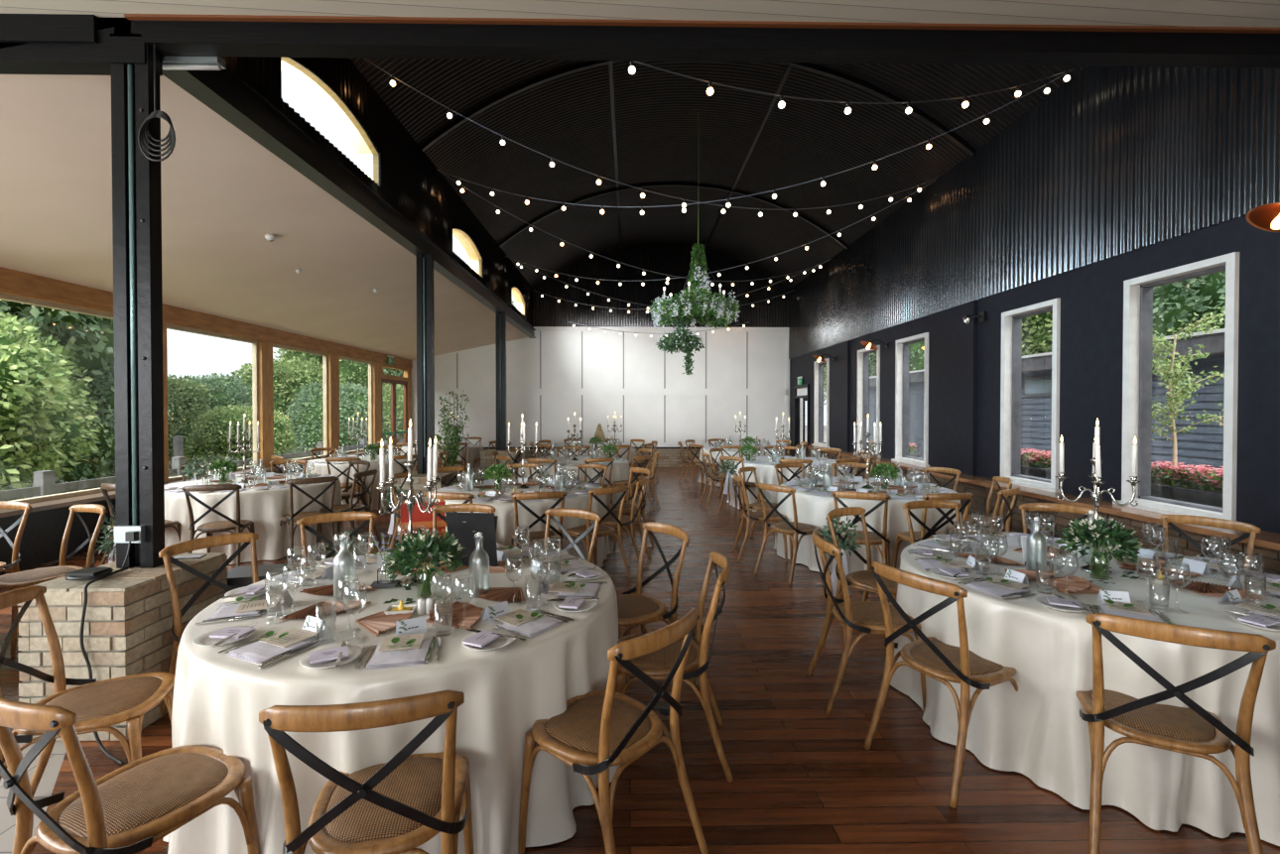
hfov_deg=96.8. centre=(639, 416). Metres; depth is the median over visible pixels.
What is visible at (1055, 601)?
napkin
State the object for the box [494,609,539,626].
menu sheet
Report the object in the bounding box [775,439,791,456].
chair
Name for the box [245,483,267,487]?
folding fan
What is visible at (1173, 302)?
broadleaf tree
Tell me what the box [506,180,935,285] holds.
festoon lights
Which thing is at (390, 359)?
exit sign
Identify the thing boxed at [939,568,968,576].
card
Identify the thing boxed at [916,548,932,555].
card
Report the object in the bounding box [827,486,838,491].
place card
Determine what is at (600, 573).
plate
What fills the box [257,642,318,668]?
table knife
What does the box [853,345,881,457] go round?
window
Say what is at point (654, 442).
chair
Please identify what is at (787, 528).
chair
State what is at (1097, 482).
candle cup
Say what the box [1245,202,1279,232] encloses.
wall lamp
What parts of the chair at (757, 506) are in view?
leg, rail, leg, seat frame, cane seat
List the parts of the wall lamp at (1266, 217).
bulb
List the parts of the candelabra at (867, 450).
arm, stem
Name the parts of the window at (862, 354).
sash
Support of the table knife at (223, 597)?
on the plate at (233, 591)
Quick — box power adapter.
[65,566,113,580]
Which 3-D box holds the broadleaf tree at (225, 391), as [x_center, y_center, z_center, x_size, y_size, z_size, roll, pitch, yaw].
[-14.243,0.238,19.201,3.340,3.503,3.183,0,1,32]
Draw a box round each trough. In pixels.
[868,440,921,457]
[1021,448,1051,479]
[1151,461,1223,508]
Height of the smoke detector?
0.067 m
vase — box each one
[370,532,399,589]
[538,464,549,489]
[845,466,857,491]
[1024,517,1051,568]
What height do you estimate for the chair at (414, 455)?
0.911 m
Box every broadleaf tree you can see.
[0,299,114,404]
[0,311,103,501]
[10,360,170,501]
[167,374,213,469]
[180,372,252,462]
[183,403,296,473]
[230,356,347,449]
[272,348,403,389]
[284,379,368,459]
[361,363,403,385]
[382,383,403,451]
[823,364,874,405]
[869,341,924,377]
[1022,311,1052,356]
[1152,270,1225,337]
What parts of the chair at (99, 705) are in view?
leg, rail, leg, seat frame, cane seat, leg, leg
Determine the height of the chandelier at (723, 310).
4.153 m
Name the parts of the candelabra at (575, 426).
stem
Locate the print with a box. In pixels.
[398,620,406,633]
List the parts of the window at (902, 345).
sill, sash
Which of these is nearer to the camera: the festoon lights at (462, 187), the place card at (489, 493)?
the place card at (489, 493)
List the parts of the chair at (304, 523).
leg, rail, leg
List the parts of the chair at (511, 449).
rail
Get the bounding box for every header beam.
[0,13,162,75]
[143,20,1279,68]
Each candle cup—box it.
[376,482,388,493]
[385,477,397,487]
[423,481,436,492]
[432,476,441,485]
[1054,472,1068,482]
[1091,477,1105,487]
[1126,476,1141,486]
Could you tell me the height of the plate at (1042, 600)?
0.020 m
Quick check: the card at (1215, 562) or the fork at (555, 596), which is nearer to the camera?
the fork at (555, 596)
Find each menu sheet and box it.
[236,598,277,613]
[259,628,317,647]
[292,569,324,578]
[362,554,383,563]
[378,633,424,651]
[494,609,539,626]
[502,549,524,556]
[542,561,571,570]
[547,582,582,593]
[937,542,967,549]
[938,559,973,568]
[984,536,1000,542]
[984,577,1028,589]
[1104,600,1151,615]
[1178,561,1226,569]
[1233,601,1279,616]
[1246,582,1279,592]
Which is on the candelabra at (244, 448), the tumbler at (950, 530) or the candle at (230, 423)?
the candle at (230, 423)
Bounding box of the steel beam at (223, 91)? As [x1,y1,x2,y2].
[109,17,536,338]
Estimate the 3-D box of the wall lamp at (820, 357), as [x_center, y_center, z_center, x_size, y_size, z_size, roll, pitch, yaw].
[4.074,-1.299,12.576,0.475,0.188,0.325,0,1,20]
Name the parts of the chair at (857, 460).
rail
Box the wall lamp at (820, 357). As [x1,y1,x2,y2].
[812,354,835,362]
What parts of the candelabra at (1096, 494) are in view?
arm, stem, arm, arm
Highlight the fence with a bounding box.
[0,434,403,501]
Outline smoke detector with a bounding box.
[264,234,275,242]
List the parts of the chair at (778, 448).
rail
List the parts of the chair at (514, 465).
rail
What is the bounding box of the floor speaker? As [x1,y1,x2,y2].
[224,563,297,592]
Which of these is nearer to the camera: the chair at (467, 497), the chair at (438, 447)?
the chair at (467, 497)
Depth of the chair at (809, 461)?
8.23 m
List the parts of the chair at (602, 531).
leg, seat frame, cane seat, leg, rail, leg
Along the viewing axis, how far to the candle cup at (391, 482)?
2.91 m
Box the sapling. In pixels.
[1151,307,1225,483]
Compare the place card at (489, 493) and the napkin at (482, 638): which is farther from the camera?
the place card at (489, 493)
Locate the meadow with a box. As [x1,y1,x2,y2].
[0,444,398,502]
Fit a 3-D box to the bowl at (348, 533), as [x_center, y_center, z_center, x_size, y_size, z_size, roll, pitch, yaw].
[-1.592,0.677,3.035,0.082,0.111,0.081,0,1,-1]
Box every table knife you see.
[195,616,259,625]
[202,613,265,622]
[212,623,257,646]
[221,586,278,599]
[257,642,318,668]
[259,640,318,665]
[263,578,299,584]
[269,577,300,582]
[335,640,346,667]
[424,636,435,662]
[433,637,441,662]
[466,629,516,639]
[528,611,569,623]
[533,610,574,622]
[543,557,578,563]
[546,598,597,601]
[563,581,607,584]
[567,566,596,577]
[912,545,951,552]
[952,568,965,579]
[1000,590,1030,598]
[1002,593,1034,600]
[1053,594,1091,612]
[1155,611,1174,624]
[1225,610,1279,622]
[1246,571,1271,577]
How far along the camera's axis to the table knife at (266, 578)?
2.86 m
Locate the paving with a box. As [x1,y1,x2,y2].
[804,425,826,442]
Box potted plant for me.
[434,389,469,483]
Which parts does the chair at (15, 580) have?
leg, cane seat, seat frame, leg, rail, leg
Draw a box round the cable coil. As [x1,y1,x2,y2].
[137,43,175,161]
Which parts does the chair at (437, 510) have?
leg, rail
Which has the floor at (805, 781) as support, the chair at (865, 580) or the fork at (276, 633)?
the chair at (865, 580)
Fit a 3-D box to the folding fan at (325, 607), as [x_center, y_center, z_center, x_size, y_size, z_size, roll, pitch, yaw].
[-1.339,0.828,2.436,0.229,0.017,0.261,0,1,11]
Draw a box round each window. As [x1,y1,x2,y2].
[0,293,115,504]
[166,324,258,482]
[272,343,328,465]
[281,57,379,185]
[339,356,372,455]
[452,229,481,275]
[512,287,524,315]
[811,358,829,447]
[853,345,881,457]
[891,332,929,467]
[1000,298,1060,493]
[1112,252,1239,520]
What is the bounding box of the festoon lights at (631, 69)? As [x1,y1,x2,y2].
[628,61,1081,114]
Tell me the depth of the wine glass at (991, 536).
2.97 m
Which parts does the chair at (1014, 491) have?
seat frame, cane seat, leg, rail, leg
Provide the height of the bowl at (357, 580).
0.111 m
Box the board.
[445,512,498,567]
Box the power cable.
[79,567,127,766]
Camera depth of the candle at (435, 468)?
2.96 m
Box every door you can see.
[379,363,409,455]
[793,384,809,457]
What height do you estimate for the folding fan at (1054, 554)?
0.017 m
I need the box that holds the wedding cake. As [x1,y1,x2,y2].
[593,423,608,448]
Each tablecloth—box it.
[162,545,620,853]
[164,474,343,564]
[305,455,417,511]
[400,444,483,481]
[431,479,611,567]
[517,456,632,511]
[552,445,636,472]
[697,446,785,487]
[726,456,845,511]
[773,478,961,573]
[890,534,1279,846]
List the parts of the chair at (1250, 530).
leg, rail, leg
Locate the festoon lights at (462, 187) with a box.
[436,169,828,286]
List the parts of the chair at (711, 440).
rail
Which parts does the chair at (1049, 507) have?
leg, rail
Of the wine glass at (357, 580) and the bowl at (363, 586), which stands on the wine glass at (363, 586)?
the bowl at (363, 586)
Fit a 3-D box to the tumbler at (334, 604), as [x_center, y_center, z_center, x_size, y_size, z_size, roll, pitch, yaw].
[-1.177,0.772,2.132,0.069,0.138,0.068,0,1,-1]
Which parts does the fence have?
post, post, post, post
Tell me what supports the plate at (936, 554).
on the tablecloth at (1037, 731)
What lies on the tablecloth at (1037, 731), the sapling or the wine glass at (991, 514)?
the wine glass at (991, 514)
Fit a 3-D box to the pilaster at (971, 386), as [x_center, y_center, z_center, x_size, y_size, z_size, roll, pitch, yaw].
[4.404,-0.367,7.544,0.050,2.310,0.140,0,1,-1]
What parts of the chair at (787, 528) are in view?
leg, rail, leg, leg, cane seat, seat frame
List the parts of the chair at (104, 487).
rail, leg, seat frame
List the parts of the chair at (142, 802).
leg, rail, leg, seat frame, cane seat, leg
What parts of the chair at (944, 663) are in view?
leg, rail, cane seat, seat frame, leg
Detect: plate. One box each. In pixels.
[192,626,255,646]
[224,584,273,599]
[251,487,271,490]
[299,643,362,668]
[316,556,355,567]
[461,629,514,650]
[495,498,513,502]
[535,549,568,559]
[553,596,597,613]
[567,568,604,580]
[572,491,588,495]
[583,484,601,488]
[781,483,798,486]
[794,488,812,492]
[906,548,942,558]
[929,567,971,579]
[934,534,965,542]
[935,490,955,493]
[1002,532,1022,539]
[1035,596,1090,613]
[1184,556,1232,566]
[1230,613,1279,632]
[1243,571,1279,584]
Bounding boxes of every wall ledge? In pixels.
[0,450,379,517]
[483,446,699,449]
[807,444,1279,550]
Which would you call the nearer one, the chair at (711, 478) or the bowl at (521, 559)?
the bowl at (521, 559)
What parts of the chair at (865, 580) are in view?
leg, rail, leg, seat frame, cane seat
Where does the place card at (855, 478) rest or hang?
on the tablecloth at (812, 509)
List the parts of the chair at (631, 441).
rail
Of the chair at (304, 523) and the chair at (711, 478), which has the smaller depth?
the chair at (304, 523)
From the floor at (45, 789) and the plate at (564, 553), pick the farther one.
the plate at (564, 553)
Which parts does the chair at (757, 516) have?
leg, rail, leg, seat frame, cane seat, leg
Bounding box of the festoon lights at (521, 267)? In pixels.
[510,257,792,309]
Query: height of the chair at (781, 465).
0.911 m
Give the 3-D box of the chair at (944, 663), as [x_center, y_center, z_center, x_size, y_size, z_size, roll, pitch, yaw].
[1.416,1.137,2.622,0.573,0.911,0.498,0,1,-26]
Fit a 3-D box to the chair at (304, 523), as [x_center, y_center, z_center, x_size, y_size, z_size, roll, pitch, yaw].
[-1.966,1.124,3.717,0.498,0.911,0.573,0,1,-31]
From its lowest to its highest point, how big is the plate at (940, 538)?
0.020 m
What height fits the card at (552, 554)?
0.009 m
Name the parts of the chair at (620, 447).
rail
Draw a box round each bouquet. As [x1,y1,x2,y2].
[205,458,243,484]
[363,443,381,459]
[383,527,467,606]
[479,463,512,491]
[588,436,602,449]
[601,443,620,459]
[739,444,757,460]
[742,436,756,445]
[864,462,899,489]
[1054,515,1149,584]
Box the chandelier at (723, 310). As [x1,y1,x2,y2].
[648,192,740,376]
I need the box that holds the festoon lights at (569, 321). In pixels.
[568,321,747,337]
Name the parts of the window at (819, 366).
sash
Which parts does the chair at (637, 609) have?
leg, cane seat, seat frame, leg, rail, leg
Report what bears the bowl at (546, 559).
on the wine glass at (546, 559)
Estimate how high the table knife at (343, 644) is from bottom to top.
0.007 m
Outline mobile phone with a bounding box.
[174,554,206,559]
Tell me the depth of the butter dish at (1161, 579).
2.85 m
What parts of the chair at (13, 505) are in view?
seat frame, rail, leg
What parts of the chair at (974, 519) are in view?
cane seat, seat frame, leg, rail, leg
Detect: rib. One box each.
[419,60,976,155]
[498,182,848,249]
[608,63,622,248]
[704,65,791,249]
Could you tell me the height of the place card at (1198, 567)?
0.062 m
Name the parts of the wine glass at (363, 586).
stem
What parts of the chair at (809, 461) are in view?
rail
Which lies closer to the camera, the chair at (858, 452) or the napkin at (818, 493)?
the napkin at (818, 493)
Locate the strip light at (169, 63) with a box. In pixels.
[162,56,226,70]
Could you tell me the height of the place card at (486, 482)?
0.062 m
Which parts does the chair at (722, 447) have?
rail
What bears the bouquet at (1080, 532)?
on the tablecloth at (1037, 731)
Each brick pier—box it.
[16,552,227,741]
[392,471,458,539]
[480,449,520,481]
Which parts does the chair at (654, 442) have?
leg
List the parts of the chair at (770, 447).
rail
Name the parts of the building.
pane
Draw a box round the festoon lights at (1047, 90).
[437,67,1077,215]
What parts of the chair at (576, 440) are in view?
rail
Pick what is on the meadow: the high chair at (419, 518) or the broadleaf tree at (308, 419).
the broadleaf tree at (308, 419)
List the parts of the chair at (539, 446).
rail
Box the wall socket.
[113,525,144,568]
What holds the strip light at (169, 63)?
attached to the header beam at (59, 44)
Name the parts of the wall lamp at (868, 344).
lamp shade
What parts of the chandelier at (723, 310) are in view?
hanging cord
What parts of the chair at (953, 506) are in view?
leg, rail, leg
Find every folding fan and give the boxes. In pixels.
[208,480,232,482]
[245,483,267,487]
[246,477,263,480]
[265,475,286,479]
[279,600,371,621]
[299,581,376,595]
[355,603,412,636]
[426,601,481,629]
[435,561,469,573]
[468,559,524,572]
[472,587,525,603]
[477,490,502,496]
[480,485,501,489]
[505,482,521,486]
[523,481,542,486]
[541,485,565,489]
[813,485,843,487]
[835,480,854,485]
[868,489,889,495]
[870,482,890,486]
[886,488,913,491]
[888,485,916,489]
[890,489,915,494]
[955,553,1024,566]
[1005,568,1055,581]
[1013,545,1056,559]
[1037,575,1089,594]
[1039,544,1070,555]
[1052,577,1102,594]
[1114,557,1164,567]
[1118,565,1203,577]
[1164,581,1252,595]
[1173,578,1267,600]
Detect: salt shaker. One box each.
[417,598,425,615]
[425,597,433,615]
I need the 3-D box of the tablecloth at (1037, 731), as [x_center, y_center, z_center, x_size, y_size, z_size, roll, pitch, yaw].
[2.413,1.203,3.027,1.943,0.744,1.915,0,1,31]
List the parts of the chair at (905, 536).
leg, seat frame, cane seat, leg, rail, leg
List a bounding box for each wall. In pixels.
[0,453,379,575]
[221,56,533,327]
[411,243,789,445]
[483,448,790,467]
[788,66,1279,534]
[799,447,1279,575]
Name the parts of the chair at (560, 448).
rail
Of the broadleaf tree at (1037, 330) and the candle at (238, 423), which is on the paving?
the broadleaf tree at (1037, 330)
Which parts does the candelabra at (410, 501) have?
arm, arm, stem, arm, arm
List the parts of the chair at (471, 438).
rail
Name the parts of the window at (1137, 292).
sill, sash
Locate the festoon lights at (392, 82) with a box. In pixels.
[364,58,937,216]
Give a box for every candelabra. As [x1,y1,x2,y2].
[228,431,261,483]
[347,424,368,460]
[376,461,441,586]
[506,432,538,489]
[566,424,582,460]
[607,420,622,445]
[734,421,746,446]
[774,424,790,460]
[852,432,883,489]
[1054,457,1141,574]
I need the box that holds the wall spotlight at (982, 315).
[962,311,986,323]
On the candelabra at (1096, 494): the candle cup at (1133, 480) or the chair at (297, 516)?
the candle cup at (1133, 480)
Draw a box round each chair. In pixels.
[0,501,31,588]
[0,504,107,657]
[0,585,174,797]
[0,697,259,853]
[100,483,180,565]
[158,532,258,717]
[179,463,221,481]
[182,484,255,566]
[258,689,473,853]
[269,459,307,474]
[270,455,287,474]
[279,476,339,564]
[296,512,376,567]
[309,447,336,460]
[316,469,381,549]
[325,457,366,511]
[341,460,370,511]
[375,445,399,455]
[378,454,417,511]
[386,438,400,454]
[387,472,415,550]
[396,443,416,455]
[398,499,446,543]
[424,492,474,537]
[432,504,495,537]
[433,466,465,490]
[437,446,444,467]
[437,450,449,467]
[442,442,468,483]
[464,436,482,444]
[472,440,496,480]
[490,451,517,480]
[496,455,513,480]
[506,448,525,476]
[507,463,543,479]
[511,491,567,550]
[517,608,709,853]
[526,458,556,479]
[529,441,535,458]
[537,444,552,457]
[538,439,552,457]
[543,508,601,563]
[555,446,580,456]
[563,438,582,446]
[565,485,631,579]
[567,445,590,456]
[576,463,607,488]
[583,458,614,504]
[597,446,620,457]
[600,476,650,569]
[602,438,617,445]
[607,467,653,551]
[609,445,631,460]
[611,455,652,514]
[615,551,733,782]
[616,521,695,685]
[629,443,655,484]
[629,448,654,500]
[629,451,659,507]
[630,439,644,455]
[639,440,658,482]
[677,441,702,483]
[683,439,699,479]
[686,443,718,489]
[699,452,737,509]
[707,438,725,446]
[707,448,729,498]
[717,456,761,517]
[719,445,743,490]
[731,473,787,562]
[737,446,760,457]
[738,467,776,537]
[741,438,761,446]
[754,483,825,585]
[764,445,781,456]
[772,463,804,532]
[774,446,800,456]
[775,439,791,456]
[778,459,812,484]
[794,444,807,457]
[806,529,925,716]
[817,447,841,459]
[825,507,897,628]
[831,462,869,479]
[831,491,890,600]
[835,458,860,478]
[847,450,871,479]
[863,561,1018,808]
[864,455,877,479]
[893,493,973,567]
[902,500,961,544]
[923,467,960,491]
[946,487,1020,535]
[960,476,1012,529]
[1018,503,1094,538]
[1075,613,1276,853]
[1159,514,1260,570]
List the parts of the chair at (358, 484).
rail, cane seat, leg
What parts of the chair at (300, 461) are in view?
rail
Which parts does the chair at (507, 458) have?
rail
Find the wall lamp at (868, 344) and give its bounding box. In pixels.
[860,339,889,350]
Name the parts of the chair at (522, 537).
leg, seat frame, cane seat, rail, leg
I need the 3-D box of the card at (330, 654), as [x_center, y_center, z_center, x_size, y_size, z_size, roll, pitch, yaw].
[-1.072,0.821,1.962,0.116,0.009,0.083,0,1,-29]
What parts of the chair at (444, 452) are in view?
rail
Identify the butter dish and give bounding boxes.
[384,600,417,615]
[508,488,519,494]
[1144,570,1176,585]
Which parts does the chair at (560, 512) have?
leg, rail, leg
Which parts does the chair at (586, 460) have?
rail, leg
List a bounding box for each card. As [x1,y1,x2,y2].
[209,627,255,639]
[224,474,236,480]
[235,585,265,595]
[263,472,274,477]
[267,480,278,487]
[275,589,293,608]
[301,615,330,637]
[309,645,348,663]
[320,563,343,580]
[324,557,353,564]
[376,554,391,567]
[395,616,427,636]
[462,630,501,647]
[465,482,473,489]
[482,601,510,623]
[483,479,493,485]
[485,491,497,498]
[497,550,506,561]
[499,497,511,500]
[517,477,527,483]
[530,557,545,573]
[536,576,549,594]
[539,551,561,556]
[547,478,556,484]
[558,597,584,609]
[564,480,573,486]
[571,568,598,578]
[826,477,836,482]
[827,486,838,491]
[852,476,862,482]
[856,488,868,493]
[886,490,897,496]
[895,479,905,485]
[911,488,919,495]
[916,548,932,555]
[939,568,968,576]
[945,534,960,540]
[964,540,977,553]
[966,554,982,570]
[998,535,1020,546]
[1004,568,1029,585]
[1009,533,1031,537]
[1018,535,1041,563]
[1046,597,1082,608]
[1058,538,1080,550]
[1096,589,1130,604]
[1133,548,1156,558]
[1180,557,1210,574]
[1191,556,1225,564]
[1218,589,1243,607]
[1227,574,1243,590]
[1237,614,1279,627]
[1247,572,1279,581]
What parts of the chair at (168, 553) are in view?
leg, rail, leg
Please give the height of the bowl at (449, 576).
0.111 m
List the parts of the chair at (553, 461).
rail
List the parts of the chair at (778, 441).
rail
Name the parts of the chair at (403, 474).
leg, rail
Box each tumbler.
[265,580,284,618]
[299,555,315,587]
[315,601,336,643]
[353,542,367,569]
[433,595,452,637]
[524,575,540,610]
[527,539,540,563]
[546,553,560,584]
[949,529,962,554]
[974,546,990,575]
[980,523,992,545]
[1035,561,1053,594]
[1040,523,1054,546]
[1149,575,1169,612]
[1161,536,1177,564]
[1221,553,1241,582]
[1244,569,1266,604]
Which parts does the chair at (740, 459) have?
leg, rail, seat frame, leg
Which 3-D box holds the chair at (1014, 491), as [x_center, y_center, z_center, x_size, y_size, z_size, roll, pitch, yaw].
[3.253,1.103,5.389,0.498,0.911,0.573,-1,1,-39]
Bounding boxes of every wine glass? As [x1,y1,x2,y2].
[264,568,288,622]
[281,563,304,614]
[285,546,305,591]
[306,543,325,587]
[333,532,350,570]
[336,576,360,633]
[342,583,367,640]
[357,533,374,572]
[430,571,452,626]
[453,576,475,629]
[505,557,523,603]
[513,527,528,565]
[514,524,529,561]
[529,557,548,603]
[532,540,548,582]
[545,536,561,577]
[953,520,969,556]
[964,519,980,553]
[971,512,986,546]
[980,537,999,578]
[988,513,1004,548]
[989,533,1008,575]
[1038,513,1054,532]
[1044,545,1065,589]
[1055,550,1078,598]
[1136,555,1160,605]
[1141,522,1160,540]
[1147,525,1166,564]
[1163,560,1190,613]
[1200,536,1223,579]
[1209,534,1231,577]
[1217,550,1243,577]
[1238,551,1264,578]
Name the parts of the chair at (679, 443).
leg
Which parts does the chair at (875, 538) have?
leg, rail, cane seat, seat frame, leg, leg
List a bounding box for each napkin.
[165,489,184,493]
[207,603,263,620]
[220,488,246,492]
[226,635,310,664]
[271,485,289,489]
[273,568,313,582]
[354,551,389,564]
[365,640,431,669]
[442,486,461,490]
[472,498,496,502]
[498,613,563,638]
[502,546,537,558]
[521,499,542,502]
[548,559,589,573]
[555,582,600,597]
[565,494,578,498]
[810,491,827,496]
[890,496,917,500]
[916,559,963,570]
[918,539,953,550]
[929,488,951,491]
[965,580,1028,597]
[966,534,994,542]
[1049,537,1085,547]
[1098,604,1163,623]
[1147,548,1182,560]
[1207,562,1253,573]
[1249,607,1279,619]
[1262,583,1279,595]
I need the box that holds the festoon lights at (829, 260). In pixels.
[532,259,829,313]
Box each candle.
[229,422,231,439]
[237,422,239,439]
[243,413,245,431]
[249,421,251,438]
[256,422,259,438]
[380,439,384,483]
[388,437,393,477]
[407,419,412,461]
[427,438,432,481]
[432,437,437,476]
[508,424,510,441]
[522,423,525,442]
[535,422,537,441]
[853,422,856,441]
[860,423,862,440]
[866,414,869,432]
[874,422,876,442]
[879,422,882,441]
[1058,435,1064,473]
[1092,442,1094,472]
[1094,419,1099,457]
[1095,437,1101,477]
[1131,437,1137,476]
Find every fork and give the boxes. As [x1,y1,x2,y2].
[217,634,265,653]
[219,598,269,604]
[224,633,276,653]
[355,645,369,669]
[363,644,377,668]
[490,628,525,640]
[493,625,528,638]
[553,596,596,598]
[957,578,984,584]
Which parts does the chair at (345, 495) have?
leg, cane seat, seat frame, rail, leg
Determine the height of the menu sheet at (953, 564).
0.002 m
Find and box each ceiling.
[0,0,1279,27]
[0,16,528,360]
[349,58,1087,289]
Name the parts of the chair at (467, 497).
rail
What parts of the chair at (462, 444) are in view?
leg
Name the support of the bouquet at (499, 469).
on the tablecloth at (505, 528)
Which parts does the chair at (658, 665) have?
leg, leg, seat frame, cane seat, leg, leg, rail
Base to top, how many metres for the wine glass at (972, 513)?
0.208 m
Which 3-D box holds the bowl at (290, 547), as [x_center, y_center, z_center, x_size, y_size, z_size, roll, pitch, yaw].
[-1.646,0.681,2.722,0.082,0.111,0.081,0,1,-1]
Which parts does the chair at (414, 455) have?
leg, rail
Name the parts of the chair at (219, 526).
leg, rail, cane seat, seat frame, leg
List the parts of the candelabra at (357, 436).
stem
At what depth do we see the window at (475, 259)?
10.17 m
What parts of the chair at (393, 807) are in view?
leg, rail, cane seat, seat frame, leg, leg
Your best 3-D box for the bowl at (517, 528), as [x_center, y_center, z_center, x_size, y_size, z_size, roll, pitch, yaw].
[-0.656,0.676,3.141,0.082,0.111,0.081,0,1,-1]
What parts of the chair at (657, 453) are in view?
leg, leg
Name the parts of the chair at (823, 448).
rail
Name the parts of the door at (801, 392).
transom panel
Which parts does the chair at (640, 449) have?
rail, leg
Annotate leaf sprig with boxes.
[230,597,257,604]
[258,631,288,640]
[293,567,312,572]
[385,638,415,647]
[506,545,522,551]
[515,612,543,623]
[565,582,585,590]
[935,556,952,562]
[985,577,1011,584]
[1103,599,1134,609]
[1202,558,1225,566]
[1260,604,1279,613]
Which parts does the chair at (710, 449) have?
leg, rail, leg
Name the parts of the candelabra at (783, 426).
stem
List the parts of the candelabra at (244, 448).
stem, arm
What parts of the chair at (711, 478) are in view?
leg, leg, leg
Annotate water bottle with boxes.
[333,533,355,600]
[464,463,473,491]
[469,532,489,598]
[1025,516,1046,571]
[1080,510,1100,563]
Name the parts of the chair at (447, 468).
rail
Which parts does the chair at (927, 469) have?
leg, rail, leg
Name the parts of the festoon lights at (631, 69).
bulb, bulb, bulb, bulb, bulb, bulb, bulb, bulb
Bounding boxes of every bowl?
[264,568,288,597]
[281,563,304,590]
[285,546,305,570]
[306,543,325,567]
[333,532,350,553]
[336,576,360,607]
[342,583,367,615]
[357,533,374,554]
[430,571,452,602]
[453,576,475,605]
[505,557,523,582]
[513,527,528,548]
[514,524,529,544]
[529,557,548,582]
[532,540,548,562]
[545,536,561,558]
[953,520,969,540]
[964,519,980,539]
[971,512,986,530]
[980,537,999,558]
[988,513,1004,532]
[989,533,1008,555]
[1044,545,1065,571]
[1055,550,1078,576]
[1136,555,1160,581]
[1147,525,1166,545]
[1163,560,1190,588]
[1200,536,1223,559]
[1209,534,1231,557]
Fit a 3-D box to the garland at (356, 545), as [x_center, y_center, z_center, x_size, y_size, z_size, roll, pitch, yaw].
[-2.056,1.073,4.002,0.343,0.604,0.226,0,1,-1]
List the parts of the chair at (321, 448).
rail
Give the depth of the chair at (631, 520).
5.84 m
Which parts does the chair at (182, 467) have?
rail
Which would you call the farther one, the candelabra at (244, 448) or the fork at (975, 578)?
the candelabra at (244, 448)
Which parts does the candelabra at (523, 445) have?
arm, stem, arm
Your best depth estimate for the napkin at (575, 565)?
3.11 m
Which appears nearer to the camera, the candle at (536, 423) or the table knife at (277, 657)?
the table knife at (277, 657)
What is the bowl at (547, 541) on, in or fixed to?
on the wine glass at (547, 541)
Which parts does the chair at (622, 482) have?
seat frame, cane seat, leg, rail, leg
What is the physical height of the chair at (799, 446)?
0.911 m
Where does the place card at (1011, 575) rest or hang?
on the tablecloth at (1037, 731)
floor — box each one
[0,467,1279,853]
[0,741,66,853]
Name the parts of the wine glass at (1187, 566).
stem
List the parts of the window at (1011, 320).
sash, sill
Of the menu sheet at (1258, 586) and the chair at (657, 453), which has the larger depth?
the chair at (657, 453)
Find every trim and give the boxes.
[124,13,1279,33]
[411,326,788,447]
[456,331,748,442]
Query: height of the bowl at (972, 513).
0.111 m
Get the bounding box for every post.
[110,43,164,568]
[162,322,168,483]
[172,435,183,457]
[257,341,273,468]
[322,354,339,457]
[372,362,380,450]
[409,369,411,427]
[416,254,434,474]
[495,311,506,450]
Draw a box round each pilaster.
[844,340,850,451]
[966,300,977,476]
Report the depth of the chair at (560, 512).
4.06 m
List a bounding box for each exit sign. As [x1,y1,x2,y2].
[386,355,393,365]
[797,377,802,384]
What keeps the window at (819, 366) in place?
in the wall at (1115, 161)
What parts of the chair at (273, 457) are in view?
rail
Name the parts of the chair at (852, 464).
rail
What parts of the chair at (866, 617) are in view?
leg, rail, leg, cane seat, seat frame, leg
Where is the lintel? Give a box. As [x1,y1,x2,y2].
[0,266,412,369]
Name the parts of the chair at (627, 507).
leg, cane seat, seat frame, leg, rail, leg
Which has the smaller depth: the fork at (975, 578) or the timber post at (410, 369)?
the fork at (975, 578)
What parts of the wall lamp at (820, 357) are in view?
lamp shade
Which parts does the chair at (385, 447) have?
rail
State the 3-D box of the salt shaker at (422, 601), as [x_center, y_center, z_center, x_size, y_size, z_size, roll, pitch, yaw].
[-0.927,0.805,2.414,0.033,0.065,0.032,0,1,-1]
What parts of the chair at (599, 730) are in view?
leg, seat frame, cane seat, leg, rail, leg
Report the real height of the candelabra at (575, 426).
0.612 m
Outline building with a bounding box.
[868,328,1225,486]
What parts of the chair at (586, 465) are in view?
rail, leg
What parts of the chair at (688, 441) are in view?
leg, leg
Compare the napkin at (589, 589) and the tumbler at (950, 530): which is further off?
the tumbler at (950, 530)
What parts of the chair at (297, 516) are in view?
leg, seat frame, cane seat, rail, leg, leg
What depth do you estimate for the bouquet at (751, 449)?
9.50 m
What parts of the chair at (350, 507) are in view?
leg, seat frame, cane seat, leg, rail, leg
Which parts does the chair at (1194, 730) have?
leg, cane seat, seat frame, rail, leg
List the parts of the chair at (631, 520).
cane seat, seat frame, leg, rail, leg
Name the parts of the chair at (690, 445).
leg, rail, leg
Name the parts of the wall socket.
socket plate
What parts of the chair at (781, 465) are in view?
leg, rail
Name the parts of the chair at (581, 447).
rail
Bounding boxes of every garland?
[92,513,116,563]
[180,459,208,481]
[325,529,368,557]
[384,486,408,534]
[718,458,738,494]
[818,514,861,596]
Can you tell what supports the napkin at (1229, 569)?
on the tablecloth at (1037, 731)
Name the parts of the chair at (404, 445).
rail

